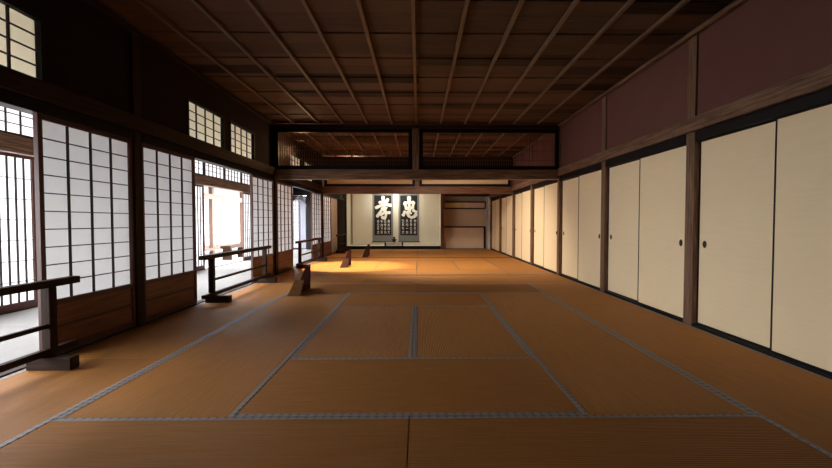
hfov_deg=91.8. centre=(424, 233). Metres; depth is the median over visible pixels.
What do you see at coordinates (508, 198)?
door
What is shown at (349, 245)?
floor
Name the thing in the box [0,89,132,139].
trim
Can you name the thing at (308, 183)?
trim
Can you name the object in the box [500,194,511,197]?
trim
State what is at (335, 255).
mat
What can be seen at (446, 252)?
mat
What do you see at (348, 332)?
mat
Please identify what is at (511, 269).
mat
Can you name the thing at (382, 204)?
scroll
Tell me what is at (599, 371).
mat
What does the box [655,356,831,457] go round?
mat
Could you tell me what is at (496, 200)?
door
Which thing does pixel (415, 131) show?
pillar
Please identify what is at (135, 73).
pillar
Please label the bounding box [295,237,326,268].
barrier
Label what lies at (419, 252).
mat
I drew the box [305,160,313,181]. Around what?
window
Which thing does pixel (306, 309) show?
mat
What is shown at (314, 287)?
mat
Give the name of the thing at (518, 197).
door
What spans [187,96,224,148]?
window
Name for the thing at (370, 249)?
mat
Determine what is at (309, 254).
mat
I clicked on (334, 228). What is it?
screen
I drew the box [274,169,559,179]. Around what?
trim
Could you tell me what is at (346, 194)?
pillar
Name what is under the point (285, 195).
screen
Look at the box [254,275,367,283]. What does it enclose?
mat
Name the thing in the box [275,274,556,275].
trim
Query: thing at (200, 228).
lattice screen
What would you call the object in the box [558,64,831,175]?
trim
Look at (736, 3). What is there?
trim
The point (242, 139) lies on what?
window
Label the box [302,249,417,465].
floor
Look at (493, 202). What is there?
door
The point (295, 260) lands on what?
mat
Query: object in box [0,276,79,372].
barrier
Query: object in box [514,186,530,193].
trim
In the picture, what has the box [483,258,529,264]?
mat
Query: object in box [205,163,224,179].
window
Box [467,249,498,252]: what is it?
mat
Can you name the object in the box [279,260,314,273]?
trim
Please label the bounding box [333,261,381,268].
mat
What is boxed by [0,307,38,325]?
mat
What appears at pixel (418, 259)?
mat
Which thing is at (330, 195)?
trim
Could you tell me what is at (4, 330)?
mat
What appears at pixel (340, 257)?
trim
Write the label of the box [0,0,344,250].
wall
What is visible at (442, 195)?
pillar
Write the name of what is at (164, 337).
mat
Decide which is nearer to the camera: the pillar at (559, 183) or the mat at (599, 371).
the mat at (599, 371)
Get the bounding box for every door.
[293,196,305,248]
[492,200,494,249]
[495,199,498,250]
[501,197,505,253]
[506,195,511,255]
[515,193,521,258]
[521,190,530,262]
[534,186,543,266]
[543,182,556,272]
[561,176,578,279]
[578,169,600,288]
[607,159,639,300]
[637,145,685,318]
[697,120,775,349]
[770,102,831,373]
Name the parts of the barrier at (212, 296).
post, rail, rail, rail, post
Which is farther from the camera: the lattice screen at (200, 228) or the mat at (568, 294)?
the lattice screen at (200, 228)
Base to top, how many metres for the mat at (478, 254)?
0.056 m
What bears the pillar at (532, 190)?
on the floor at (302, 249)
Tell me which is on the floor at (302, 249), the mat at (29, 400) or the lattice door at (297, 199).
the mat at (29, 400)
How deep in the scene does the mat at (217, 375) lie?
2.58 m
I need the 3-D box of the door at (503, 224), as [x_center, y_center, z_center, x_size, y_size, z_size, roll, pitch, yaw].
[2.526,-0.273,12.648,0.024,1.745,0.872,0,2,-1]
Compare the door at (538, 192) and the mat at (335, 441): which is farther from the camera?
the door at (538, 192)
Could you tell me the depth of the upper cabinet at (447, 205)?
15.31 m
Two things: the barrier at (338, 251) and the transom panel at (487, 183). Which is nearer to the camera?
the transom panel at (487, 183)
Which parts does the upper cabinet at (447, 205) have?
door, door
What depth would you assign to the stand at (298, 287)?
5.69 m
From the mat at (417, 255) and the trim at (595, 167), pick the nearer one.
the trim at (595, 167)
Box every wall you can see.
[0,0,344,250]
[293,187,310,249]
[347,194,484,245]
[485,196,489,248]
[510,0,831,188]
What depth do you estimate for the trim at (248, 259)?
4.74 m
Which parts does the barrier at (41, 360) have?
rail, rail, rail, post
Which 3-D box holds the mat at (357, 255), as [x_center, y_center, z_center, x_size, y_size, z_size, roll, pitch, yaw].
[-1.103,0.677,11.759,1.795,0.056,0.840,0,2,-1]
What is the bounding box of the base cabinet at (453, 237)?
[444,228,483,247]
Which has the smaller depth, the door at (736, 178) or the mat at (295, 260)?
the door at (736, 178)
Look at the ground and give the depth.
16.13 m
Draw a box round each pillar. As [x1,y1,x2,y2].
[129,32,145,326]
[273,128,278,274]
[321,158,323,257]
[345,194,346,248]
[412,128,418,168]
[441,194,443,248]
[490,194,491,248]
[499,196,501,252]
[512,158,514,257]
[530,145,533,264]
[557,127,561,274]
[600,95,609,291]
[683,34,701,325]
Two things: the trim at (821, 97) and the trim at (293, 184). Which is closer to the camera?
the trim at (821, 97)
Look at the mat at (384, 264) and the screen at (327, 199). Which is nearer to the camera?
the mat at (384, 264)
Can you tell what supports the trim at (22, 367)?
attached to the wall at (88, 53)
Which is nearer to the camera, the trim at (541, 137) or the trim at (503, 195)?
the trim at (541, 137)
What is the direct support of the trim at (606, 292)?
attached to the wall at (759, 45)
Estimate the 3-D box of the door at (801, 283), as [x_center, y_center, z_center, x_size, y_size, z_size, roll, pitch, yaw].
[2.625,0.027,2.579,0.024,1.745,0.872,0,2,-1]
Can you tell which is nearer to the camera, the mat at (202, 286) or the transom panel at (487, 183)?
the mat at (202, 286)
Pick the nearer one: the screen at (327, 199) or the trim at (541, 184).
the trim at (541, 184)
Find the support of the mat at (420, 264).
on the floor at (302, 249)
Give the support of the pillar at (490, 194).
on the floor at (302, 249)
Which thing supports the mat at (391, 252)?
on the floor at (302, 249)
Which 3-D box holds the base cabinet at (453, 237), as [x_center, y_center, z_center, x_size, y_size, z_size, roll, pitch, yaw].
[1.501,0.148,15.521,1.535,0.775,0.310,0,2,-1]
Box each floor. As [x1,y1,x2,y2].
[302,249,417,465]
[349,245,439,245]
[444,248,485,248]
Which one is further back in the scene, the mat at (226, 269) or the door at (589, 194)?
the mat at (226, 269)
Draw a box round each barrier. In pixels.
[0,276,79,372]
[199,245,276,302]
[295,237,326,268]
[336,233,350,253]
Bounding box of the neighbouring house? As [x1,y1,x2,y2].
[204,186,242,253]
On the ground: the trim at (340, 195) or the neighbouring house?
the neighbouring house
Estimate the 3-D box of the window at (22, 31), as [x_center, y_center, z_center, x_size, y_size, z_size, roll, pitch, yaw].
[-2.781,-1.305,2.496,0.065,0.490,0.870,0,2,-1]
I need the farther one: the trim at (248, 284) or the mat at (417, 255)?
the mat at (417, 255)
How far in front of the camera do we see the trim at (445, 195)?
14.78 m
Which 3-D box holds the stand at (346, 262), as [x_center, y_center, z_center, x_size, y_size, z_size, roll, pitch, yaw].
[-1.786,0.560,9.111,0.202,0.335,0.655,0,2,-4]
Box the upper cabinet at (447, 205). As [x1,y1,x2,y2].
[444,202,485,208]
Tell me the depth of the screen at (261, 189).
7.00 m
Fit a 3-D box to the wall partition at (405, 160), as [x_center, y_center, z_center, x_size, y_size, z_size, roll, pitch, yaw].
[-0.176,-1.963,11.215,5.304,0.353,0.060,0,2,-1]
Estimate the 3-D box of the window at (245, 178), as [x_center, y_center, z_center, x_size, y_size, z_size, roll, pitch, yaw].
[-4.691,-1.533,10.748,0.040,0.488,0.890,0,2,-1]
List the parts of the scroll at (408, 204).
black panel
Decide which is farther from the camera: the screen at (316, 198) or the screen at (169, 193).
the screen at (316, 198)
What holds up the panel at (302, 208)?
attached to the wall at (297, 192)
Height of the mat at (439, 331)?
0.056 m
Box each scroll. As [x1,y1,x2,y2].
[372,194,392,241]
[398,194,419,241]
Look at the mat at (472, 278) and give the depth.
7.01 m
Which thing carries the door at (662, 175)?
in the wall at (759, 45)
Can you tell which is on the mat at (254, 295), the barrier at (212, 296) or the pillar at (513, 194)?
the barrier at (212, 296)
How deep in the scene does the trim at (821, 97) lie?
3.04 m
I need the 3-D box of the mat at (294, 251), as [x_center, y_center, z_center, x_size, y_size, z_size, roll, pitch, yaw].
[-4.250,0.615,13.848,0.835,0.056,1.520,0,2,-1]
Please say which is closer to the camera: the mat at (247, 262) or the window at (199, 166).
the window at (199, 166)
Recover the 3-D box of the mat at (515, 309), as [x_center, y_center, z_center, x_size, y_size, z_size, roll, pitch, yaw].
[1.238,0.884,4.795,0.895,0.056,1.795,0,2,-1]
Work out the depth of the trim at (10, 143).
4.66 m
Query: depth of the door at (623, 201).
5.29 m
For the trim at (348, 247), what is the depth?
14.82 m
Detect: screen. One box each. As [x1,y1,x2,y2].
[0,151,37,313]
[33,113,135,354]
[142,143,196,321]
[195,184,204,269]
[242,192,250,259]
[250,174,274,282]
[278,182,292,272]
[311,191,321,260]
[324,195,330,256]
[331,197,337,253]
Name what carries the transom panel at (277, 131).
on the trim at (280, 174)
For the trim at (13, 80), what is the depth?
3.40 m
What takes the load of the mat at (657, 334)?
on the floor at (302, 249)
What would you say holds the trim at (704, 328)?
attached to the wall at (759, 45)
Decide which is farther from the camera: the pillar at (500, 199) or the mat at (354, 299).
the pillar at (500, 199)
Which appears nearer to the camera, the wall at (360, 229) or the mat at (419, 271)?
the mat at (419, 271)
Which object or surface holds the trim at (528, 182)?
attached to the wall at (759, 45)
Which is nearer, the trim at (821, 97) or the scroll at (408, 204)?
the trim at (821, 97)
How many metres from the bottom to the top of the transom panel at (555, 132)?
0.756 m
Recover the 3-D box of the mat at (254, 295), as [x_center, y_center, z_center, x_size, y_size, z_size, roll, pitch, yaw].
[-2.338,0.859,5.648,0.825,0.056,1.795,0,2,-1]
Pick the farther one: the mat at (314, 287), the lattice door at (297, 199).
the lattice door at (297, 199)
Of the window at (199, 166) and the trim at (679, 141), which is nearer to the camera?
the trim at (679, 141)
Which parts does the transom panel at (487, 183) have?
paper panel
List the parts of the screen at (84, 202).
rail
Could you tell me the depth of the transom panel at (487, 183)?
11.23 m
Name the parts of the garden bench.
leg, seat, leg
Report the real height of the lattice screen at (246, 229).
1.760 m
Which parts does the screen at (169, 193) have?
rail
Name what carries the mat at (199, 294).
on the floor at (302, 249)
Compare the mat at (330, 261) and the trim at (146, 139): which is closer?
the trim at (146, 139)
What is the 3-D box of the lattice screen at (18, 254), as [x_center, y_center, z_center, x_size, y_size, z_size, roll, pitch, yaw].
[-4.607,-0.017,4.322,0.032,1.760,0.920,0,2,-1]
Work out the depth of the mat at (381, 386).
2.39 m
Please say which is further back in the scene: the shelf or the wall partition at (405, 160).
the shelf
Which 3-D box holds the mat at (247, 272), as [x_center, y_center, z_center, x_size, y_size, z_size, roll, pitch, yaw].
[-3.340,0.775,8.487,0.835,0.056,1.840,0,2,-1]
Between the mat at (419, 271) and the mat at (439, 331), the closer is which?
the mat at (439, 331)
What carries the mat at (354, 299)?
on the floor at (302, 249)
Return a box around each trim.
[0,64,274,174]
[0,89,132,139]
[0,132,294,200]
[0,259,250,314]
[0,326,135,377]
[81,0,274,125]
[142,134,274,179]
[146,275,274,323]
[273,124,559,128]
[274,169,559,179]
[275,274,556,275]
[278,180,321,193]
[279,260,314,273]
[284,133,322,157]
[290,180,322,190]
[322,186,512,193]
[324,194,344,200]
[333,194,346,197]
[340,257,511,257]
[347,246,440,248]
[350,244,438,244]
[444,194,489,196]
[489,194,502,198]
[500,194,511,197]
[512,134,548,157]
[512,180,544,190]
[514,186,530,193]
[532,180,556,188]
[532,264,556,273]
[558,0,747,126]
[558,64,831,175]
[559,274,599,290]
[560,163,600,180]
[604,291,682,322]
[606,135,686,166]
[692,323,831,378]
[695,87,831,140]
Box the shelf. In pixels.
[444,226,485,247]
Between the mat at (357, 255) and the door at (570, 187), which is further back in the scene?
the mat at (357, 255)
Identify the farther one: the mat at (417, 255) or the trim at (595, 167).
the mat at (417, 255)
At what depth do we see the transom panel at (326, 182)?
11.20 m
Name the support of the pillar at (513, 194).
on the floor at (302, 249)
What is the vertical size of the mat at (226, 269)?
0.056 m
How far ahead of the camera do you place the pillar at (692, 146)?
3.88 m
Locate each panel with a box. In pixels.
[274,128,411,168]
[299,196,306,248]
[324,180,414,185]
[419,129,558,169]
[420,180,509,186]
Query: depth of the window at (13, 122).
4.55 m
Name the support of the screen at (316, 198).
on the trim at (314, 260)
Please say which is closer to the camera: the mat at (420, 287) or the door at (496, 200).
the mat at (420, 287)
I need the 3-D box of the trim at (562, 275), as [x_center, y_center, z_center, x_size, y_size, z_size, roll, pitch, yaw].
[2.601,0.817,6.719,0.115,0.077,1.723,0,2,-1]
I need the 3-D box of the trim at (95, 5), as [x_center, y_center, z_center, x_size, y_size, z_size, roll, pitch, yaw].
[-2.703,-1.866,2.676,0.054,0.041,9.430,0,2,-1]
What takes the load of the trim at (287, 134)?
attached to the wall at (88, 53)
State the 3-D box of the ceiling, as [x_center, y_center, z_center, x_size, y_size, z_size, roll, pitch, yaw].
[-0.115,-2.059,6.841,5.610,0.092,17.800,0,2,-1]
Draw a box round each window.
[0,0,45,80]
[0,106,32,138]
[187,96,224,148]
[195,160,204,175]
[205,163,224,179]
[225,168,241,183]
[230,120,254,159]
[242,173,249,185]
[289,152,301,165]
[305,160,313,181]
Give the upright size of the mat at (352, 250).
0.056 m
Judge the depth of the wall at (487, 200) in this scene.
15.00 m
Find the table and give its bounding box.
[384,242,402,245]
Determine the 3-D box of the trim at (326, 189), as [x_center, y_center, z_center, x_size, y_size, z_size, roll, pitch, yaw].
[-0.176,-1.220,11.237,5.304,0.200,0.150,0,2,-1]
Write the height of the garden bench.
0.560 m
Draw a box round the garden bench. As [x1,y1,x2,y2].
[220,244,242,259]
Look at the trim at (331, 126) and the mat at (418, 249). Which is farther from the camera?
the mat at (418, 249)
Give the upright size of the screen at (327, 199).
1.766 m
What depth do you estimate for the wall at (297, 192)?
14.59 m
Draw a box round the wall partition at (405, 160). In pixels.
[322,157,512,168]
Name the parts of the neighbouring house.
post, post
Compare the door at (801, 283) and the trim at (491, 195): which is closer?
the door at (801, 283)
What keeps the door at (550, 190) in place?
in the wall at (759, 45)
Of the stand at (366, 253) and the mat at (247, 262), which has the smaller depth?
the mat at (247, 262)
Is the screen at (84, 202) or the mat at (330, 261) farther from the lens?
the mat at (330, 261)
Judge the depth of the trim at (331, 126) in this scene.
7.46 m
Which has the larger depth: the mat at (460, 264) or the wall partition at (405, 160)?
the wall partition at (405, 160)
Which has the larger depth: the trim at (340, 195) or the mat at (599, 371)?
the trim at (340, 195)
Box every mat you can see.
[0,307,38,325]
[0,326,35,335]
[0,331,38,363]
[0,358,165,448]
[0,416,408,467]
[58,326,319,417]
[64,307,260,358]
[193,284,292,306]
[197,265,250,274]
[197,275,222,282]
[197,275,250,292]
[197,292,207,300]
[226,293,350,326]
[228,260,250,264]
[235,357,581,423]
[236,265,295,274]
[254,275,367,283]
[278,265,338,274]
[291,306,414,357]
[293,250,310,252]
[293,253,310,257]
[293,258,310,264]
[303,283,415,292]
[308,258,351,264]
[322,269,416,274]
[324,253,360,257]
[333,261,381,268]
[339,293,489,306]
[345,249,364,252]
[351,258,416,260]
[355,255,416,256]
[359,251,390,254]
[362,275,469,282]
[370,249,417,251]
[375,261,416,268]
[388,251,416,254]
[407,414,831,467]
[413,306,532,356]
[416,283,541,292]
[417,251,446,254]
[417,255,478,256]
[417,258,485,260]
[417,261,457,268]
[417,269,508,273]
[418,249,468,250]
[444,251,475,254]
[453,261,499,268]
[464,275,576,282]
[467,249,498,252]
[474,253,508,256]
[480,293,597,325]
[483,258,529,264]
[495,265,553,273]
[508,325,753,414]
[526,283,637,305]
[567,306,768,356]
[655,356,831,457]
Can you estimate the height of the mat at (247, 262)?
0.056 m
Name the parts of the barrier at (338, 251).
post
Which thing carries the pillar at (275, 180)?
on the floor at (302, 249)
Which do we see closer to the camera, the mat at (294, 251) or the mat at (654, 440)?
the mat at (654, 440)
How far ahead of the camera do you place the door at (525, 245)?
10.03 m
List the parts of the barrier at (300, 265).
post, rail, rail, post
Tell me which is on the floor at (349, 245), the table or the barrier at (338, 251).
the table
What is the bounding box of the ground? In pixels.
[205,248,242,267]
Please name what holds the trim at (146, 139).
attached to the wall at (88, 53)
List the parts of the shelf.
post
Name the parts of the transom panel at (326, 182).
paper panel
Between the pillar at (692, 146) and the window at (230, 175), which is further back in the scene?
the window at (230, 175)
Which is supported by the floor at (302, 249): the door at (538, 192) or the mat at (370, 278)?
the mat at (370, 278)
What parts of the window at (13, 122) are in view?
frame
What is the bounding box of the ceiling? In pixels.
[95,0,734,156]
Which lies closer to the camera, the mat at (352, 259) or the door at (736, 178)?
the door at (736, 178)
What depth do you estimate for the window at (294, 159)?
8.90 m
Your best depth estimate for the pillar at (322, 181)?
11.28 m
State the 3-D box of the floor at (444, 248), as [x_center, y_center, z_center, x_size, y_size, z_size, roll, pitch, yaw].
[1.536,0.571,15.330,1.610,0.055,0.726,0,2,-1]
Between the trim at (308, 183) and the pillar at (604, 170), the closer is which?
the pillar at (604, 170)
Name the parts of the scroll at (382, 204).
black panel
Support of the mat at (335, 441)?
on the floor at (302, 249)
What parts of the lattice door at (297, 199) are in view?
frame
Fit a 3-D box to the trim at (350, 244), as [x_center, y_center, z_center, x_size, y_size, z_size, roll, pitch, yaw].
[-1.133,0.405,15.645,3.450,0.042,0.018,0,2,-1]
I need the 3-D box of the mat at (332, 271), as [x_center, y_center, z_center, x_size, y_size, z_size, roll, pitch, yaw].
[-1.055,0.787,8.072,1.795,0.056,0.840,0,2,-1]
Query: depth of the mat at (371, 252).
12.80 m
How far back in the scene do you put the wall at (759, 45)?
3.57 m
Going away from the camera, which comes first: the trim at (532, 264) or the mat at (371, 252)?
the trim at (532, 264)
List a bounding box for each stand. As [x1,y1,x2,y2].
[288,266,310,295]
[340,250,350,267]
[362,244,369,256]
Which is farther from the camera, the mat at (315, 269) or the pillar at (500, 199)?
the pillar at (500, 199)

